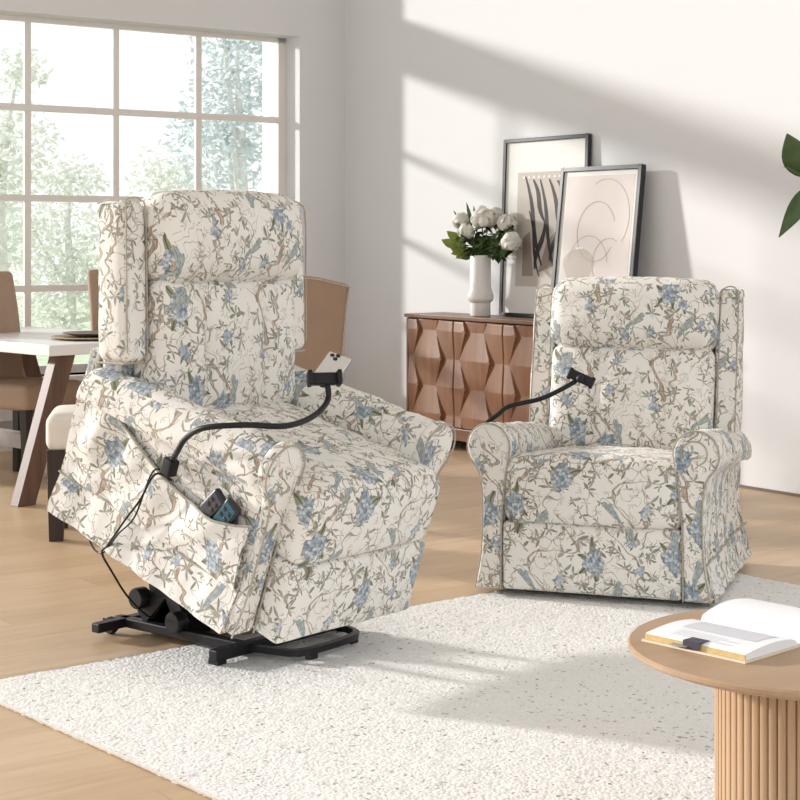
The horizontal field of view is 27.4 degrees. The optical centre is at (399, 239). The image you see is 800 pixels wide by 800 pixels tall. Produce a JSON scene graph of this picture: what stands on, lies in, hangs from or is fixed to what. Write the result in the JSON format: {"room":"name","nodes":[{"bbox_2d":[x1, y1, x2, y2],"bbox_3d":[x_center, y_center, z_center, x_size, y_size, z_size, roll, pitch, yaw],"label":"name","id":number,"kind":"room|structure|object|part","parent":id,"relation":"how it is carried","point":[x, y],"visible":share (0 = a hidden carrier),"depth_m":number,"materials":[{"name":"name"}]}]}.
{"room":"living room","nodes":[
{"label":"living room","id":0,"kind":"room"},
{"bbox_2d":[0,0,344,419],"bbox_3d":[-1.938,-0.900,10.155,3.700,4.300,0.240,0,0,-36],"label":"wall","id":1,"kind":"structure","parent":0,"point":[313,31],"depth_m":10.98,"materials":[{"name":"paint"}]},
{"bbox_2d":[0,445,12,451],"bbox_3d":[-1.863,1.205,10.052,3.700,0.090,0.014,0,0,-36],"label":"baseboard","id":2,"kind":"structure","parent":1,"relation":"attached to","point":[2,448],"depth_m":9.70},
{"bbox_2d":[0,14,285,380],"bbox_3d":[-1.965,-0.253,10.085,3.175,2.215,0.260,0,0,-36],"label":"window","id":3,"kind":"structure","parent":1,"relation":"in","point":[26,107],"depth_m":10.33,"materials":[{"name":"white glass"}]},
{"bbox_3d":[-1.952,0.838,10.068,3.175,0.035,0.218,0,0,-36],"label":"sill","id":4,"kind":"part","parent":3,"relation":"part of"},
{"bbox_2d":[0,442,799,799],"bbox_3d":[-0.963,1.300,4.029,9.640,0.100,11.200,0,0,-36],"label":"floor","id":5,"kind":"structure","parent":0,"point":[52,594],"depth_m":5.85,"materials":[{"name":"brown wood"}]},
{"bbox_2d":[0,271,80,471],"bbox_3d":[-2.030,0.710,8.629,0.579,1.080,0.447,0,0,30],"label":"dining chair","id":6,"kind":"object","parent":5,"relation":"on","point":[19,394],"visible":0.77,"depth_m":8.65,"materials":[{"name":"beige fabric"}]},
{"bbox_3d":[-2.206,0.505,8.733,0.169,0.670,0.447,0,0,30],"label":"backrest","id":7,"kind":"part","parent":6,"relation":"part of","materials":[{"name":"beige fabric"}]},
{"bbox_3d":[-2.063,1.058,8.864,0.053,0.385,0.048,0,0,30],"label":"leg","id":8,"kind":"part","parent":6,"relation":"part of","materials":[{"name":"brown wood"}]},
{"bbox_3d":[-1.902,1.058,8.339,0.053,0.385,0.048,0,0,30],"label":"leg","id":9,"kind":"part","parent":6,"relation":"part of","materials":[{"name":"brown wood"}]},
{"bbox_3d":[-1.982,0.799,8.601,0.470,0.142,0.440,0,0,30],"label":"seat","id":10,"kind":"part","parent":6,"relation":"part of","materials":[{"name":"beige fabric"}]},
{"bbox_2d":[0,327,98,506],"bbox_3d":[-1.891,0.874,8.595,1.153,0.752,1.550,0,0,-45],"label":"dining table","id":11,"kind":"object","parent":5,"relation":"on","point":[30,342],"visible":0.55,"depth_m":7.82,"materials":[{"name":"white paint"}]},
{"bbox_3d":[-2.078,0.900,9.380,0.318,0.699,0.070,0,0,-45],"label":"trestle leg","id":12,"kind":"part","parent":11,"relation":"part of","materials":[{"name":"brown wood"}]},
{"bbox_3d":[-1.698,0.900,7.803,0.315,0.699,0.070,0,0,-45],"label":"trestle leg","id":13,"kind":"part","parent":11,"relation":"part of","materials":[{"name":"brown wood"}]},
{"bbox_2d":[51,334,98,339],"bbox_3d":[-1.549,0.489,8.250,0.410,0.016,0.410,0,0,0],"label":"charger plate","id":14,"kind":"object","parent":11,"relation":"on","point":[64,336],"visible":0.42,"depth_m":8.19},
{"bbox_2d":[62,331,98,336],"bbox_3d":[-1.549,0.472,8.250,0.294,0.018,0.294,0,0,0],"label":"dinner plate","id":15,"kind":"object","parent":14,"relation":"on","point":[73,333],"visible":0.58,"depth_m":8.19,"materials":[{"name":"ceramic"}]},
{"bbox_2d":[46,404,74,541],"bbox_3d":[-1.280,0.978,7.000,0.430,0.545,0.400,0,0,-8],"label":"upholstered stool","id":16,"kind":"object","parent":5,"relation":"on","point":[58,423],"visible":0.38,"depth_m":6.79,"materials":[{"name":"beige fabric"}]},
{"bbox_3d":[-1.429,1.060,6.823,0.076,0.380,0.076,0,0,-8],"label":"leg","id":17,"kind":"part","parent":16,"relation":"part of","materials":[{"name":"brown wood"}]},
{"bbox_3d":[-1.280,0.792,7.000,0.430,0.175,0.400,0,0,-8],"label":"seat","id":18,"kind":"part","parent":16,"relation":"part of","materials":[{"name":"beige fabric"}]},
{"bbox_2d":[87,270,98,330],"bbox_3d":[-1.476,0.710,9.201,0.468,1.080,0.579,0,0,-21],"label":"dining chair","id":19,"kind":"object","parent":5,"relation":"on","point":[92,275],"visible":0.09,"depth_m":9.30,"materials":[{"name":"beige fabric"}]},
{"bbox_2d":[45,189,455,665],"bbox_3d":[-0.460,0.547,4.976,1.051,1.407,0.877,0,0,40],"label":"recliner chair","id":20,"kind":"object","parent":5,"relation":"on","point":[193,386],"visible":1,"depth_m":4.83,"materials":[{"name":"fabric"}]},
{"bbox_3d":[-0.759,0.573,5.266,0.198,0.495,0.713,0,0,40],"label":"panel","id":21,"kind":"part","parent":20,"relation":"part of","materials":[{"name":"fabric"}]},
{"bbox_3d":[-0.821,0.795,4.816,0.388,0.284,0.046,0,0,42],"label":"remote cord","id":22,"kind":"part","parent":20,"relation":"part of","materials":[{"name":"black rubber"}]},
{"bbox_3d":[-0.801,0.928,4.925,0.194,0.528,0.525,0,0,-13],"label":"power cord","id":23,"kind":"part","parent":20,"relation":"part of","materials":[{"name":"black rubber"}]},
{"bbox_3d":[-0.714,0.781,4.759,0.912,0.621,0.078,0,0,40],"label":"panel","id":24,"kind":"part","parent":20,"relation":"part of","materials":[{"name":"fabric"}]},
{"bbox_3d":[-0.661,1.112,5.050,0.432,0.192,0.018,0,0,40],"label":"lift arm","id":25,"kind":"part","parent":20,"relation":"part of","materials":[{"name":"black metal"}]},
{"bbox_3d":[-0.641,0.626,4.731,0.849,0.493,0.151,0,0,40],"label":"armrest","id":26,"kind":"part","parent":20,"relation":"part of","materials":[{"name":"fabric"}]},
{"bbox_3d":[-0.538,1.130,5.149,0.476,0.230,0.230,0,0,40],"label":"lift motor","id":27,"kind":"part","parent":20,"relation":"part of","materials":[{"name":"black metal"}]},
{"bbox_2d":[200,488,225,518],"bbox_3d":[-0.519,0.738,4.565,0.100,0.096,0.026,0,0,40],"label":"remote control","id":28,"kind":"object","parent":20,"relation":"in","point":[216,499],"visible":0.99,"depth_m":4.55,"materials":[{"name":"grey plastic"}]},
{"bbox_3d":[-0.572,1.212,5.178,0.588,0.034,0.580,0,0,40],"label":"frame","id":29,"kind":"part","parent":20,"relation":"part of","materials":[{"name":"black metal"}]},
{"bbox_2d":[134,279,294,408],"bbox_3d":[-0.559,0.327,5.098,0.203,0.431,0.586,0,0,40],"label":"cushion","id":30,"kind":"object","parent":20,"relation":"on","point":[209,343],"depth_m":4.98,"materials":[{"name":"fabric"}]},
{"bbox_2d":[213,498,240,523],"bbox_3d":[-0.479,0.761,4.532,0.097,0.099,0.028,0,0,37],"label":"remote control","id":31,"kind":"object","parent":20,"relation":"in","point":[229,512],"visible":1,"depth_m":4.52,"materials":[{"name":"teal plastic"}]},
{"bbox_3d":[-0.380,0.821,4.511,0.221,0.547,0.143,0,0,40],"label":"arm panel","id":32,"kind":"part","parent":20,"relation":"part of","materials":[{"name":"fabric"}]},
{"bbox_2d":[210,402,439,565],"bbox_3d":[-0.336,0.697,4.911,0.777,0.411,0.583,0,0,40],"label":"seat cushion","id":33,"kind":"object","parent":20,"relation":"on","point":[362,486],"depth_m":4.73,"materials":[{"name":"fabric"}]},
{"bbox_2d":[315,351,350,372],"bbox_3d":[-0.196,0.370,4.816,0.068,0.079,0.113,0,0,23],"label":"smartphone","id":34,"kind":"object","parent":20,"relation":"attached to","point":[332,362],"visible":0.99,"depth_m":4.82,"materials":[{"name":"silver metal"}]},
{"bbox_3d":[-0.170,0.996,4.772,0.188,0.253,0.579,0,0,40],"label":"footrest panel","id":35,"kind":"part","parent":20,"relation":"part of","materials":[{"name":"fabric"}]},
{"bbox_3d":[-0.212,0.627,5.242,0.850,0.493,0.150,0,0,40],"label":"armrest","id":36,"kind":"part","parent":20,"relation":"part of","materials":[{"name":"fabric"}]},
{"bbox_3d":[0.050,0.821,5.023,0.221,0.547,0.143,0,0,40],"label":"arm panel","id":37,"kind":"part","parent":20,"relation":"part of","materials":[{"name":"fabric"}]},
{"bbox_2d":[295,276,349,372],"bbox_3d":[-0.572,0.718,8.693,0.478,1.065,0.589,0,0,-18],"label":"dining chair","id":38,"kind":"object","parent":5,"relation":"on","point":[327,305],"visible":0.34,"depth_m":8.50,"materials":[{"name":"beige fabric"}]},
{"bbox_3d":[-0.499,0.421,8.459,0.476,0.459,0.099,0,0,-18],"label":"nailhead trim","id":39,"kind":"part","parent":38,"relation":"part of","materials":[{"name":"brown leather"}]},
{"bbox_2d":[0,573,799,799],"bbox_3d":[0.939,1.243,4.292,2.877,0.013,3.262,0,0,-41],"label":"area rug","id":40,"kind":"object","parent":5,"relation":"on","point":[505,694],"visible":0.67,"depth_m":4.36,"materials":[{"name":"white carpet"}]},
{"bbox_2d":[467,276,751,603],"bbox_3d":[0.801,0.687,6.055,0.890,1.091,1.008,0,0,19],"label":"recliner chair","id":41,"kind":"object","parent":40,"relation":"on","point":[622,477],"visible":1,"depth_m":5.84,"materials":[{"name":"fabric"}]},
{"bbox_3d":[0.316,0.928,5.744,0.154,0.574,0.042,0,0,19],"label":"arm panel","id":42,"kind":"part","parent":41,"relation":"part of","materials":[{"name":"fabric"}]},
{"bbox_3d":[0.461,0.819,6.163,0.164,0.350,0.875,0,0,19],"label":"armrest","id":43,"kind":"part","parent":41,"relation":"part of","materials":[{"name":"fabric"}]},
{"bbox_2d":[504,445,680,529],"bbox_3d":[0.767,0.864,5.945,0.630,0.256,0.779,0,0,19],"label":"seat cushion","id":44,"kind":"object","parent":41,"relation":"on","point":[547,487],"depth_m":5.60,"materials":[{"name":"fabric"}]},
{"bbox_3d":[0.666,1.097,5.654,0.626,0.237,0.140,0,0,19],"label":"footrest panel","id":45,"kind":"part","parent":41,"relation":"part of","materials":[{"name":"fabric"}]},
{"bbox_2d":[549,345,715,449],"bbox_3d":[0.892,0.623,6.306,0.633,0.436,0.253,0,0,19],"label":"cushion","id":46,"kind":"object","parent":41,"relation":"on","point":[650,396],"depth_m":6.22,"materials":[{"name":"fabric"}]},
{"bbox_3d":[0.998,0.928,5.508,0.154,0.574,0.042,0,0,19],"label":"arm panel","id":47,"kind":"part","parent":41,"relation":"part of","materials":[{"name":"fabric"}]},
{"bbox_3d":[1.142,0.820,5.928,0.163,0.347,0.875,0,0,19],"label":"armrest","id":48,"kind":"part","parent":41,"relation":"part of","materials":[{"name":"fabric"}]},
{"bbox_3d":[1.175,0.985,5.935,0.086,0.470,0.890,0,0,19],"label":"panel","id":49,"kind":"part","parent":41,"relation":"part of","materials":[{"name":"fabric"}]},
{"bbox_2d":[628,607,799,799],"bbox_3d":[0.800,1.018,3.240,0.694,0.436,0.694,0,0,-20],"label":"coffee table","id":50,"kind":"object","parent":40,"relation":"on","point":[757,703],"visible":0.71,"depth_m":3.11,"materials":[{"name":"brown wood"}]},
{"bbox_2d":[642,598,799,663],"bbox_3d":[0.701,0.781,3.308,0.386,0.038,0.245,0,0,-44],"label":"open book","id":51,"kind":"object","parent":50,"relation":"on","point":[741,630],"visible":1,"depth_m":3.26,"materials":[{"name":"white paper"}]},
{"bbox_2d":[683,622,775,641],"bbox_3d":[0.654,0.777,3.257,0.075,0.003,0.175,0,0,-44],"label":"picture","id":52,"kind":"object","parent":51,"relation":"on","point":[707,628],"depth_m":3.25},
{"bbox_2d":[404,312,533,448],"bbox_3d":[0.703,0.850,9.404,0.317,0.800,1.876,0,0,-36],"label":"sideboard","id":53,"kind":"object","parent":5,"relation":"on","point":[462,369],"visible":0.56,"depth_m":9.59,"materials":[{"name":"brown wood"}]},
{"bbox_3d":[0.188,0.794,9.874,0.038,0.632,0.452,0,0,-36],"label":"door","id":54,"kind":"part","parent":53,"relation":"part of","materials":[{"name":"brown wood"}]},
{"bbox_3d":[0.457,0.794,9.506,0.038,0.632,0.452,0,0,-36],"label":"door","id":55,"kind":"part","parent":53,"relation":"part of","materials":[{"name":"brown wood"}]},
{"bbox_2d":[467,255,493,316],"bbox_3d":[0.475,0.270,9.677,0.157,0.360,0.157,0,0,0],"label":"flower vase","id":56,"kind":"object","parent":53,"relation":"on","point":[480,296],"visible":0.98,"depth_m":9.62,"materials":[{"name":"white ceramic"}]},
{"bbox_2d":[441,231,467,258],"bbox_3d":[0.380,0.075,9.760,0.285,0.259,0.102,0,0,22],"label":"leaf sprig","id":57,"kind":"object","parent":56,"relation":"in","point":[452,243],"visible":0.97,"depth_m":9.76,"materials":[{"name":"green plant"}]},
{"bbox_2d":[452,212,474,248],"bbox_3d":[0.403,0.018,9.750,0.185,0.375,0.138,0,0,0],"label":"flower","id":58,"kind":"object","parent":56,"relation":"in","point":[459,218],"visible":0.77,"depth_m":9.74,"materials":[{"name":"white plant"}]},
{"bbox_2d":[456,223,474,254],"bbox_3d":[0.397,0.053,9.685,0.149,0.304,0.133,0,0,0],"label":"flower","id":59,"kind":"object","parent":56,"relation":"in","point":[464,231],"visible":1,"depth_m":9.66,"materials":[{"name":"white plant"}]},
{"bbox_2d":[453,202,477,240],"bbox_3d":[0.391,-0.011,9.717,0.184,0.431,0.046,0,0,31],"label":"leaf sprig","id":60,"kind":"object","parent":56,"relation":"in","point":[468,209],"visible":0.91,"depth_m":9.69,"materials":[{"name":"green plant"}]},
{"bbox_2d":[461,235,492,259],"bbox_3d":[0.455,0.084,9.667,0.127,0.242,0.170,0,0,-30],"label":"leaf sprig","id":61,"kind":"object","parent":56,"relation":"in","point":[476,251],"visible":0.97,"depth_m":9.65,"materials":[{"name":"green plant"}]},
{"bbox_2d":[470,205,497,253],"bbox_3d":[0.493,0.000,9.623,0.153,0.409,0.145,0,0,31],"label":"flower","id":62,"kind":"object","parent":56,"relation":"in","point":[483,217],"visible":1,"depth_m":9.59,"materials":[{"name":"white plant"}]},
{"bbox_2d":[483,207,502,245],"bbox_3d":[0.542,0.005,9.674,0.129,0.400,0.147,0,0,0],"label":"flower","id":63,"kind":"object","parent":56,"relation":"in","point":[498,212],"visible":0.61,"depth_m":9.65,"materials":[{"name":"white plant"}]},
{"bbox_2d":[481,239,512,258],"bbox_3d":[0.561,0.098,9.598,0.103,0.213,0.260,0,0,-30],"label":"leaf sprig","id":64,"kind":"object","parent":56,"relation":"in","point":[491,250],"visible":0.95,"depth_m":9.58,"materials":[{"name":"green plant"}]},
{"bbox_2d":[481,214,517,249],"bbox_3d":[0.552,0.026,9.583,0.284,0.358,0.127,0,0,21],"label":"flower","id":65,"kind":"object","parent":56,"relation":"in","point":[506,222],"visible":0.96,"depth_m":9.52,"materials":[{"name":"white plant"}]},
{"bbox_2d":[480,232,522,263],"bbox_3d":[0.569,0.078,9.558,0.317,0.254,0.127,0,0,41],"label":"flower","id":66,"kind":"object","parent":56,"relation":"in","point":[510,241],"visible":1,"depth_m":9.46,"materials":[{"name":"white plant"}]},
{"bbox_3d":[0.726,0.794,9.138,0.038,0.632,0.452,0,0,-36],"label":"door","id":67,"kind":"part","parent":53,"relation":"part of","materials":[{"name":"brown wood"}]},
{"bbox_2d":[499,133,591,317],"bbox_3d":[0.828,-0.073,9.440,0.065,1.051,0.740,0,0,-36],"label":"picture frame","id":68,"kind":"object","parent":53,"relation":"on","point":[532,167],"visible":0.74,"depth_m":9.52,"materials":[{"name":"paper"}]},
{"bbox_2d":[515,171,560,286],"bbox_3d":[0.827,-0.063,9.439,0.025,0.665,0.480,0,0,-36],"label":"print","id":69,"kind":"object","parent":68,"relation":"attached to","point":[536,192],"depth_m":9.49,"materials":[{"name":"paper"}]},
{"bbox_2d":[551,163,645,287],"bbox_3d":[1.071,0.024,8.964,0.133,0.864,0.645,0,0,-36],"label":"picture frame","id":70,"kind":"object","parent":53,"relation":"on","point":[600,209],"visible":0.7,"depth_m":8.96,"materials":[{"name":"paper"}]},
{"bbox_2d":[779,133,799,236],"bbox_3d":[1.927,0.261,6.854,0.574,1.978,0.593,0,0,24],"label":"potted plant","id":71,"kind":"object","parent":5,"relation":"on","point":[790,150],"visible":1,"depth_m":6.75,"materials":[{"name":"green plant"}]},
{"bbox_2d":[345,0,799,493],"bbox_3d":[1.560,-0.900,8.625,0.140,4.300,6.840,0,0,-36],"label":"wall","id":72,"kind":"structure","parent":0,"point":[704,95],"depth_m":9.19,"materials":[{"name":"paint"}]},
{"bbox_2d":[453,440,799,496],"bbox_3d":[1.575,1.243,8.479,0.008,0.014,6.586,0,0,-36],"label":"trim","id":73,"kind":"structure","parent":72,"relation":"attached to","point":[741,486],"depth_m":8.13,"materials":[{"name":"wood"}]},
{"label":"outside","id":74,"kind":"structure","parent":0,"visible":0},
{"bbox_2d":[17,298,90,364],"bbox_3d":[-10.919,1.625,22.176,28.000,0.250,29.750,0,0,-36],"label":"lawn","id":75,"kind":"structure","parent":74,"point":[42,360],"depth_m":28.44,"materials":[{"name":"green plant"}]},
{"bbox_2d":[0,42,64,271],"bbox_3d":[-3.740,-0.128,14.599,1.503,3.268,1.414,0,0,0],"label":"tree","id":76,"kind":"object","parent":75,"relation":"on","point":[8,140],"visible":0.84,"depth_m":14.49,"materials":[{"name":"green plant"}]},
{"bbox_2d":[5,152,110,363],"bbox_3d":[-3.530,0.235,18.699,2.901,2.544,1.719,0,0,0],"label":"tree","id":77,"kind":"object","parent":75,"relation":"on","point":[66,314],"visible":0.39,"depth_m":18.55,"materials":[{"name":"green plant"}]},
{"bbox_2d":[73,138,214,267],"bbox_3d":[-2.267,0.251,16.225,1.899,2.516,1.152,0,0,0],"label":"tree","id":78,"kind":"object","parent":75,"relation":"on","point":[164,179],"visible":0.28,"depth_m":16.05,"materials":[{"name":"green plant"}]},
{"bbox_2d":[163,36,262,190],"bbox_3d":[-1.496,-0.594,14.420,1.177,4.196,1.185,0,0,0],"label":"tree","id":79,"kind":"object","parent":75,"relation":"on","point":[234,144],"visible":0.4,"depth_m":14.30,"materials":[{"name":"green plant"}]},
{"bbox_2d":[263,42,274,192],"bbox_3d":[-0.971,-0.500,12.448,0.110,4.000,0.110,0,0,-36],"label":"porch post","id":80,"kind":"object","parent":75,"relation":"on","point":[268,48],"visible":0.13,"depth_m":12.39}
]}

